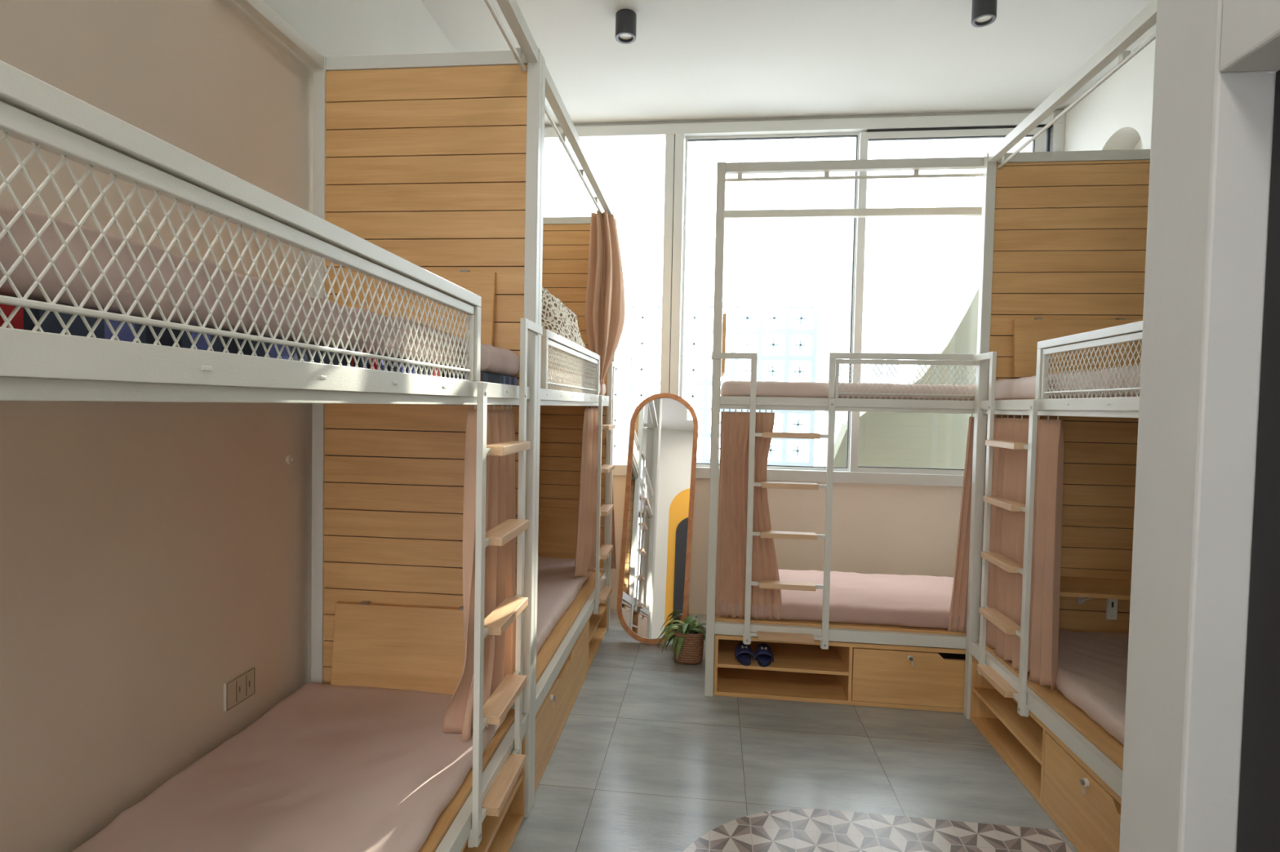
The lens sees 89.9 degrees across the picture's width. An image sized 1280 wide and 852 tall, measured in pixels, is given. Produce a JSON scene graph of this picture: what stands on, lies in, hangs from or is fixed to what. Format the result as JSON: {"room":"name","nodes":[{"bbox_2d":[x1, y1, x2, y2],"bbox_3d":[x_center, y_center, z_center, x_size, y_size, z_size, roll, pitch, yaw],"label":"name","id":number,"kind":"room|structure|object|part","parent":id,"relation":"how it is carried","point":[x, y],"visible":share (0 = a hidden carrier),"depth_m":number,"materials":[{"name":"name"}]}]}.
{"room":"dormitory","nodes":[
{"label":"dormitory","id":0,"kind":"room"},
{"bbox_2d":[0,0,457,851],"bbox_3d":[-1.480,-0.344,1.397,0.200,3.630,7.320,1,2,6],"label":"wall","id":1,"kind":"structure","parent":0,"point":[153,556],"depth_m":1.78,"materials":[{"name":"beige paint"}]},
{"bbox_2d":[223,666,254,711],"bbox_3d":[-1.328,0.871,2.127,0.012,0.090,0.130,1,2,6],"label":"wall socket","id":2,"kind":"object","parent":1,"relation":"attached to","point":[239,688],"visible":1,"depth_m":2.12,"materials":[{"name":"beige plastic"}]},
{"bbox_2d":[285,455,294,464],"bbox_3d":[-1.283,0.124,2.357,0.021,0.032,0.032,1,2,6],"label":"wall hook","id":3,"kind":"object","parent":1,"relation":"attached to","point":[290,460],"visible":1,"depth_m":2.35,"materials":[{"name":"beige paint"}]},
{"bbox_2d":[420,0,1155,124],"bbox_3d":[0.559,-2.171,1.131,4.250,0.120,7.302,1,2,7],"label":"ceiling","id":4,"kind":"structure","parent":0,"point":[687,60],"depth_m":3.74,"materials":[{"name":"grey paint"}]},
{"bbox_2d":[615,8,636,44],"bbox_3d":[-0.076,-2.136,3.430,0.112,0.122,0.112,1,2,7],"label":"ceiling spotlight","id":5,"kind":"object","parent":4,"relation":"attached to","point":[625,19],"visible":1,"depth_m":3.39,"materials":[{"name":"grey metal"}]},
{"bbox_2d":[971,0,997,27],"bbox_3d":[1.726,-2.093,3.214,0.112,0.122,0.112,1,2,7],"label":"ceiling spotlight","id":6,"kind":"object","parent":4,"relation":"attached to","point":[984,12],"visible":1,"depth_m":3.19,"materials":[{"name":"grey metal"}]},
{"bbox_2d":[509,608,1078,851],"bbox_3d":[0.483,1.565,1.250,4.250,0.103,7.302,1,2,7],"label":"floor","id":7,"kind":"structure","parent":0,"point":[642,760],"depth_m":2.68,"materials":[{"name":"grey tile"}]},
{"bbox_2d":[0,0,542,851],"bbox_3d":[-0.889,0.072,1.423,0.910,2.820,2.034,1,2,6],"label":"bunk bed","id":8,"kind":"object","parent":7,"relation":"on","point":[426,205],"visible":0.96,"depth_m":2.33,"materials":[{"name":"beige metal"}]},
{"bbox_3d":[-0.522,-0.223,1.143,0.030,0.234,1.290,1,2,6],"label":"guard rail","id":9,"kind":"part","parent":8,"relation":"part of","materials":[{"name":"beige metal"}]},
{"bbox_2d":[0,303,516,385],"bbox_3d":[-0.915,-0.136,1.402,0.772,0.037,1.860,1,2,6],"label":"blanket","id":10,"kind":"object","parent":8,"relation":"on","point":[21,320],"visible":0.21,"depth_m":0.82,"materials":[{"name":"blue fabric"}]},
{"bbox_2d":[0,204,519,377],"bbox_3d":[-0.916,-0.206,1.417,0.802,0.100,1.930,1,2,6],"label":"mattress","id":11,"kind":"object","parent":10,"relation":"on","point":[494,360],"visible":0.34,"depth_m":0.80,"materials":[{"name":"fabric"}]},
{"bbox_3d":[-0.911,-0.089,1.418,0.840,0.067,2.020,1,2,6],"label":"deck frame","id":12,"kind":"part","parent":8,"relation":"part of","materials":[{"name":"beige metal"}]},
{"bbox_3d":[-0.558,-0.066,1.383,0.024,0.038,1.940,1,2,6],"label":"curtain rail","id":13,"kind":"part","parent":8,"relation":"part of","materials":[{"name":"beige metal"}]},
{"bbox_2d":[71,682,506,851],"bbox_3d":[-0.964,1.036,1.460,0.819,0.066,1.928,1,2,6],"label":"mattress","id":14,"kind":"object","parent":8,"relation":"on","point":[328,768],"visible":0.84,"depth_m":1.79,"materials":[{"name":"pink fabric"}]},
{"bbox_3d":[-1.220,0.033,2.451,0.045,2.820,0.045,1,2,6],"label":"post","id":15,"kind":"part","parent":8,"relation":"part of","materials":[{"name":"beige metal"}]},
{"bbox_3d":[-0.886,-1.311,1.379,0.854,0.047,2.024,1,2,6],"label":"frame","id":16,"kind":"part","parent":8,"relation":"part of","materials":[{"name":"beige metal"}]},
{"bbox_3d":[-0.811,-0.143,2.404,0.770,2.350,0.026,1,2,6],"label":"headboard panel","id":17,"kind":"part","parent":8,"relation":"part of","materials":[{"name":"brown wood"}]},
{"bbox_2d":[443,405,515,742],"bbox_3d":[-0.537,0.465,2.126,0.170,1.068,0.461,2,2,12],"label":"curtain","id":18,"kind":"object","parent":8,"relation":"hanging from","point":[500,651],"visible":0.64,"depth_m":2.07,"materials":[{"name":"pink fabric"}]},
{"bbox_3d":[-0.932,1.114,1.456,0.845,0.060,2.020,1,2,6],"label":"deck frame","id":19,"kind":"part","parent":8,"relation":"part of","materials":[{"name":"beige metal"}]},
{"bbox_3d":[-0.514,-1.265,1.343,0.024,0.038,1.940,1,2,6],"label":"curtain rail","id":20,"kind":"part","parent":8,"relation":"part of","materials":[{"name":"beige metal"}]},
{"bbox_3d":[-0.409,0.051,2.369,0.045,2.820,0.045,1,2,6],"label":"post","id":21,"kind":"part","parent":8,"relation":"part of","materials":[{"name":"beige metal"}]},
{"bbox_2d":[460,735,524,851],"bbox_3d":[-0.911,1.315,1.460,0.816,0.328,1.934,1,2,6],"label":"storage cabinet","id":22,"kind":"object","parent":7,"relation":"on","point":[499,833],"visible":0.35,"depth_m":2.24,"materials":[{"name":"brown wood"}]},
{"bbox_2d":[462,775,522,851],"bbox_3d":[-0.856,1.299,2.067,0.780,0.018,0.679,1,2,6],"label":"shelf","id":23,"kind":"object","parent":22,"relation":"attached to","point":[490,824],"depth_m":2.08,"materials":[{"name":"brown wood"}]},
{"bbox_2d":[511,55,617,808],"bbox_3d":[-0.686,0.012,3.441,0.910,2.820,2.034,1,2,6],"label":"bunk bed","id":24,"kind":"object","parent":7,"relation":"on","point":[564,242],"visible":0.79,"depth_m":4.17,"materials":[{"name":"beige metal"}]},
{"bbox_3d":[-0.405,0.050,2.414,0.045,2.820,0.045,1,2,6],"label":"post","id":25,"kind":"part","parent":24,"relation":"part of","materials":[{"name":"beige metal"}]},
{"bbox_3d":[-0.729,1.054,3.475,0.845,0.060,2.020,1,2,6],"label":"deck frame","id":26,"kind":"part","parent":24,"relation":"part of","materials":[{"name":"beige metal"}]},
{"bbox_2d":[536,556,595,654],"bbox_3d":[-0.763,0.965,3.489,0.742,0.087,1.905,1,2,6],"label":"mattress","id":27,"kind":"object","parent":24,"relation":"on","point":[557,588],"visible":0.23,"depth_m":3.63,"materials":[{"name":"pink fabric"}]},
{"bbox_3d":[-0.319,-0.283,3.162,0.030,0.234,1.290,1,2,6],"label":"guard rail","id":28,"kind":"part","parent":24,"relation":"part of","materials":[{"name":"beige metal"}]},
{"bbox_3d":[-0.608,-0.203,4.423,0.770,2.350,0.026,1,2,6],"label":"headboard panel","id":29,"kind":"part","parent":24,"relation":"part of","materials":[{"name":"brown wood"}]},
{"bbox_3d":[-0.310,-1.325,3.362,0.024,0.038,1.940,1,2,6],"label":"curtain rail","id":30,"kind":"part","parent":24,"relation":"part of","materials":[{"name":"beige metal"}]},
{"bbox_3d":[-0.707,-0.149,3.437,0.840,0.067,2.020,1,2,6],"label":"deck frame","id":31,"kind":"part","parent":24,"relation":"part of","materials":[{"name":"beige metal"}]},
{"bbox_2d":[547,368,605,395],"bbox_3d":[-0.715,-0.233,3.437,0.794,0.108,1.926,1,2,6],"label":"mattress","id":32,"kind":"object","parent":24,"relation":"on","point":[586,380],"visible":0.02,"depth_m":3.19,"materials":[{"name":"fabric"}]},
{"bbox_2d":[541,286,586,377],"bbox_3d":[-0.471,-0.519,3.422,0.259,0.490,0.680,2,2,18],"label":"pillow","id":33,"kind":"object","parent":32,"relation":"on","point":[557,318],"visible":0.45,"depth_m":3.33,"materials":[{"name":"fabric"}]},
{"bbox_3d":[-0.683,-1.371,3.398,0.854,0.047,2.024,1,2,6],"label":"frame","id":34,"kind":"part","parent":24,"relation":"part of","materials":[{"name":"beige metal"}]},
{"bbox_2d":[573,406,598,578],"bbox_3d":[-0.307,0.399,4.043,0.077,1.048,0.498,1,2,10],"label":"curtain","id":35,"kind":"object","parent":24,"relation":"hanging from","point":[585,550],"visible":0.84,"depth_m":3.91,"materials":[{"name":"pink fabric"}]},
{"bbox_2d":[584,210,625,412],"bbox_3d":[-0.230,-0.719,4.128,0.262,1.255,0.507,1,2,6],"label":"curtain","id":36,"kind":"object","parent":24,"relation":"hanging from","point":[605,304],"visible":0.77,"depth_m":4.00,"materials":[{"name":"fabric"}]},
{"bbox_3d":[-0.206,-0.009,4.388,0.045,2.820,0.045,1,2,6],"label":"post","id":37,"kind":"part","parent":24,"relation":"part of","materials":[{"name":"beige metal"}]},
{"bbox_2d":[610,478,616,569],"bbox_3d":[-0.219,0.491,4.482,0.141,1.014,0.032,2,2,15],"label":"curtain","id":38,"kind":"object","parent":24,"relation":"hanging from","point":[613,562],"visible":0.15,"depth_m":4.49,"materials":[{"name":"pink fabric"}]},
{"bbox_2d":[534,600,607,792],"bbox_3d":[-0.708,1.255,3.479,0.816,0.328,1.934,1,2,6],"label":"storage cabinet","id":39,"kind":"object","parent":7,"relation":"on","point":[552,716],"visible":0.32,"depth_m":3.08,"materials":[{"name":"brown wood"}]},
{"bbox_3d":[-0.366,1.276,3.094,0.018,0.275,1.194,1,2,6],"label":"drawer","id":40,"kind":"part","parent":39,"relation":"part of","materials":[{"name":"brown wood"}]},
{"bbox_2d":[589,605,606,641],"bbox_3d":[-0.653,1.239,4.085,0.780,0.018,0.679,1,2,6],"label":"shelf","id":41,"kind":"object","parent":39,"relation":"attached to","point":[594,620],"depth_m":4.10,"materials":[{"name":"brown wood"}]},
{"bbox_2d":[617,393,698,644],"bbox_3d":[0.131,0.594,4.357,0.501,1.637,0.477,1,2,7],"label":"floor mirror","id":42,"kind":"object","parent":7,"relation":"on","point":[655,564],"visible":0.86,"depth_m":4.28,"materials":[{"name":"brown wood"}]},
{"bbox_2d":[654,615,706,664],"bbox_3d":[0.280,1.300,3.894,0.329,0.250,0.312,0,2,-36],"label":"potted plant","id":43,"kind":"object","parent":7,"relation":"on","point":[688,637],"visible":0.94,"depth_m":3.83,"materials":[{"name":"brown wicker"}]},
{"bbox_3d":[0.296,1.331,3.912,0.188,0.187,0.188,1,2,7],"label":"basket pot","id":44,"kind":"part","parent":43,"relation":"part of","materials":[{"name":"brown wicker"}]},
{"bbox_2d":[713,634,965,713],"bbox_3d":[1.402,1.290,3.704,1.934,0.328,0.816,1,2,7],"label":"storage cabinet","id":45,"kind":"object","parent":7,"relation":"on","point":[928,678],"visible":0.41,"depth_m":3.36,"materials":[{"name":"brown wood"}]},
{"bbox_2d":[734,642,754,666],"bbox_3d":[0.570,1.233,3.530,0.104,0.078,0.250,1,2,3],"label":"slipper","id":46,"kind":"object","parent":45,"relation":"on","point":[742,651],"visible":1,"depth_m":3.47,"materials":[{"name":"blue fabric"}]},
{"bbox_2d":[754,643,773,666],"bbox_3d":[0.679,1.235,3.518,0.104,0.078,0.250,1,2,9],"label":"slipper","id":47,"kind":"object","parent":45,"relation":"on","point":[763,651],"visible":1,"depth_m":3.46,"materials":[{"name":"blue fabric"}]},
{"bbox_2d":[717,639,848,675],"bbox_3d":[0.797,1.278,3.779,0.679,0.018,0.780,1,2,7],"label":"shelf","id":48,"kind":"object","parent":45,"relation":"attached to","point":[788,657],"depth_m":3.52,"materials":[{"name":"brown wood"}]},
{"bbox_3d":[1.706,1.311,3.288,1.194,0.275,0.018,1,2,7],"label":"drawer","id":49,"kind":"part","parent":45,"relation":"part of","materials":[{"name":"brown wood"}]},
{"bbox_2d":[704,156,983,696],"bbox_3d":[1.426,0.047,3.667,2.034,2.820,0.910,1,2,7],"label":"bunk bed","id":50,"kind":"object","parent":7,"relation":"on","point":[783,630],"visible":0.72,"depth_m":3.33,"materials":[{"name":"beige metal"}]},
{"bbox_3d":[0.398,0.035,3.400,0.045,2.820,0.045,1,2,7],"label":"post","id":51,"kind":"part","parent":50,"relation":"part of","materials":[{"name":"beige metal"}]},
{"bbox_2d":[715,408,782,620],"bbox_3d":[0.591,0.473,3.427,0.360,1.121,0.038,1,2,7],"label":"curtain","id":52,"kind":"object","parent":50,"relation":"hanging from","point":[731,561],"visible":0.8,"depth_m":3.43,"materials":[{"name":"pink fabric"}]},
{"bbox_2d":[720,569,966,629],"bbox_3d":[1.401,0.993,3.736,1.904,0.102,0.786,1,2,7],"label":"mattress","id":53,"kind":"object","parent":50,"relation":"on","point":[879,599],"visible":0.53,"depth_m":3.48,"materials":[{"name":"pink fabric"}]},
{"bbox_3d":[1.409,1.089,3.722,2.020,0.060,0.845,1,2,7],"label":"deck frame","id":54,"kind":"part","parent":50,"relation":"part of","materials":[{"name":"beige metal"}]},
{"bbox_3d":[1.434,-0.114,3.687,2.020,0.067,0.840,1,2,7],"label":"deck frame","id":55,"kind":"part","parent":50,"relation":"part of","materials":[{"name":"beige metal"}]},
{"bbox_2d":[720,381,975,400],"bbox_3d":[1.434,-0.189,3.694,1.923,0.090,0.788,1,2,7],"label":"mattress","id":56,"kind":"object","parent":50,"relation":"on","point":[731,388],"visible":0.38,"depth_m":3.35,"materials":[{"name":"fabric"}]},
{"bbox_3d":[1.393,-0.089,3.335,1.940,0.038,0.024,1,2,7],"label":"curtain rail","id":57,"kind":"part","parent":50,"relation":"part of","materials":[{"name":"beige metal"}]},
{"bbox_3d":[1.458,-1.336,3.648,2.024,0.047,0.854,1,2,7],"label":"frame","id":58,"kind":"part","parent":50,"relation":"part of","materials":[{"name":"beige metal"}]},
{"bbox_3d":[1.415,-1.288,3.277,1.940,0.038,0.024,1,2,7],"label":"curtain rail","id":59,"kind":"part","parent":50,"relation":"part of","materials":[{"name":"beige metal"}]},
{"bbox_3d":[1.618,-0.247,3.248,1.290,0.234,0.030,1,2,7],"label":"guard rail","id":60,"kind":"part","parent":50,"relation":"part of","materials":[{"name":"beige metal"}]},
{"bbox_2d":[947,413,973,633],"bbox_3d":[1.692,0.502,3.296,0.180,1.126,0.055,1,2,7],"label":"curtain","id":61,"kind":"object","parent":50,"relation":"hanging from","point":[958,606],"visible":0.52,"depth_m":3.30,"materials":[{"name":"pink fabric"}]},
{"bbox_2d":[969,655,1121,851],"bbox_3d":[1.936,1.349,2.214,0.816,0.328,1.934,1,2,7],"label":"storage cabinet","id":62,"kind":"object","parent":7,"relation":"on","point":[1082,805],"visible":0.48,"depth_m":2.45,"materials":[{"name":"brown wood"}]},
{"bbox_2d":[973,687,1043,765],"bbox_3d":[2.012,1.333,2.818,0.780,0.018,0.679,1,2,7],"label":"shelf","id":63,"kind":"object","parent":62,"relation":"attached to","point":[1028,732],"depth_m":2.87,"materials":[{"name":"brown wood"}]},
{"bbox_3d":[1.520,1.351,1.910,0.018,0.275,1.194,1,2,7],"label":"drawer","id":64,"kind":"part","parent":62,"relation":"part of","materials":[{"name":"brown wood"}]},
{"bbox_2d":[963,0,1157,798],"bbox_3d":[1.965,0.106,2.176,0.910,2.820,2.034,1,2,7],"label":"bunk bed","id":65,"kind":"object","parent":7,"relation":"on","point":[1062,263],"visible":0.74,"depth_m":3.11,"materials":[{"name":"beige metal"}]},
{"bbox_3d":[1.698,0.068,3.203,0.045,2.820,0.045,1,2,7],"label":"post","id":66,"kind":"part","parent":65,"relation":"part of","materials":[{"name":"beige metal"}]},
{"bbox_2d":[985,414,1064,693],"bbox_3d":[1.696,0.516,2.860,0.073,1.126,0.614,1,2,4],"label":"curtain","id":67,"kind":"object","parent":65,"relation":"hanging from","point":[1009,473],"visible":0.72,"depth_m":2.73,"materials":[{"name":"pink fabric"}]},
{"bbox_3d":[1.966,1.148,2.205,0.845,0.060,2.020,1,2,7],"label":"deck frame","id":68,"kind":"part","parent":65,"relation":"part of","materials":[{"name":"brown wood"}]},
{"bbox_3d":[1.993,-0.054,2.166,0.840,0.067,2.020,1,2,7],"label":"deck frame","id":69,"kind":"part","parent":65,"relation":"part of","materials":[{"name":"beige metal"}]},
{"bbox_3d":[2.106,-0.108,3.150,0.770,2.350,0.026,1,2,7],"label":"headboard panel","id":70,"kind":"part","parent":65,"relation":"part of","materials":[{"name":"brown wood"}]},
{"bbox_2d":[995,365,1141,399],"bbox_3d":[2.004,-0.140,2.163,0.803,0.114,1.932,1,2,7],"label":"mattress","id":71,"kind":"object","parent":65,"relation":"on","point":[1024,388],"visible":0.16,"depth_m":2.48,"materials":[{"name":"pink fabric"}]},
{"bbox_3d":[1.640,-0.048,2.207,0.024,0.038,1.940,1,2,7],"label":"curtain rail","id":72,"kind":"part","parent":65,"relation":"part of","materials":[{"name":"beige metal"}]},
{"bbox_3d":[2.017,-1.276,2.127,0.854,0.047,2.024,1,2,7],"label":"frame","id":73,"kind":"part","parent":65,"relation":"part of","materials":[{"name":"beige metal"}]},
{"bbox_3d":[1.644,-1.248,2.171,0.024,0.038,1.940,1,2,7],"label":"curtain rail","id":74,"kind":"part","parent":65,"relation":"part of","materials":[{"name":"beige metal"}]},
{"bbox_3d":[1.561,-0.208,1.980,0.030,0.234,1.290,1,2,7],"label":"guard rail","id":75,"kind":"part","parent":65,"relation":"part of","materials":[{"name":"beige metal"}]},
{"bbox_2d":[1055,629,1128,745],"bbox_3d":[2.010,1.057,2.199,0.738,0.096,1.935,1,2,7],"label":"mattress","id":76,"kind":"object","parent":65,"relation":"on","point":[1092,666],"visible":0.24,"depth_m":2.59,"materials":[{"name":"pink fabric"}]},
{"bbox_2d":[544,109,1063,614],"bbox_3d":[0.918,-0.402,4.738,4.230,3.630,0.140,1,2,7],"label":"wall","id":77,"kind":"structure","parent":0,"point":[886,529],"depth_m":4.63,"materials":[{"name":"beige paint"}]},
{"bbox_2d":[544,112,1065,486],"bbox_3d":[0.923,-0.895,4.671,3.930,2.580,0.104,1,2,7],"label":"window","id":78,"kind":"structure","parent":77,"relation":"in","point":[677,137],"depth_m":4.61,"materials":[{"name":"white metal"}]},
{"bbox_3d":[0.948,-0.898,4.690,1.285,2.425,0.030,1,2,7],"label":"sash","id":79,"kind":"part","parent":78,"relation":"part of","materials":[{"name":"white"}]},
{"bbox_3d":[2.150,-0.861,4.516,1.235,2.410,0.030,1,2,7],"label":"sash","id":80,"kind":"part","parent":78,"relation":"part of","materials":[{"name":"white"}]},
{"bbox_2d":[1063,31,1155,151],"bbox_3d":[2.817,-0.300,2.735,0.300,3.630,3.692,1,2,7],"label":"wall","id":81,"kind":"structure","parent":0,"point":[1117,115],"depth_m":3.83,"materials":[{"name":"white paint"}]},
{"bbox_2d":[1119,0,1279,851],"bbox_3d":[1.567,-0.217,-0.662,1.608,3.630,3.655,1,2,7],"label":"door frame","id":82,"kind":"structure","parent":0,"point":[1217,62],"depth_m":1.10,"materials":[{"name":"grey paint"}]},
{"bbox_2d":[1236,70,1279,851],"bbox_3d":[0.965,0.488,0.603,0.100,2.115,0.980,1,2,7],"label":"door","id":83,"kind":"structure","parent":82,"relation":"in","point":[1259,807],"depth_m":1.05,"materials":[{"name":"black"}]},
{"label":"outside","id":84,"kind":"structure","parent":0,"visible":0},
{"bbox_2d":[613,435,711,463],"bbox_3d":[3.518,1.310,22.248,30.000,0.200,35.088,1,2,7],"label":"ground","id":85,"kind":"structure","parent":84,"point":[620,451],"depth_m":27.98,"materials":[{"name":"white"}]},
{"bbox_2d":[613,302,817,466],"bbox_3d":[-0.383,0.199,6.555,4.205,2.905,0.120,1,2,7],"label":"facade","id":86,"kind":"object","parent":85,"relation":"on","point":[629,331],"visible":0.1,"depth_m":6.34,"materials":[{"name":"grey"}]},
{"bbox_2d":[718,137,1032,466],"bbox_3d":[7.250,-4.322,17.608,10.000,11.500,5.120,1,2,7],"label":"apartment building","id":87,"kind":"structure","parent":85,"relation":"on","point":[919,272],"depth_m":15.41,"materials":[{"name":"white"}]},
{"bbox_2d":[833,270,979,469],"bbox_3d":[2.829,-0.168,5.334,2.400,3.800,0.250,1,2,7],"label":"neighbouring building","id":88,"kind":"structure","parent":85,"relation":"on","point":[886,439],"depth_m":5.28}
]}

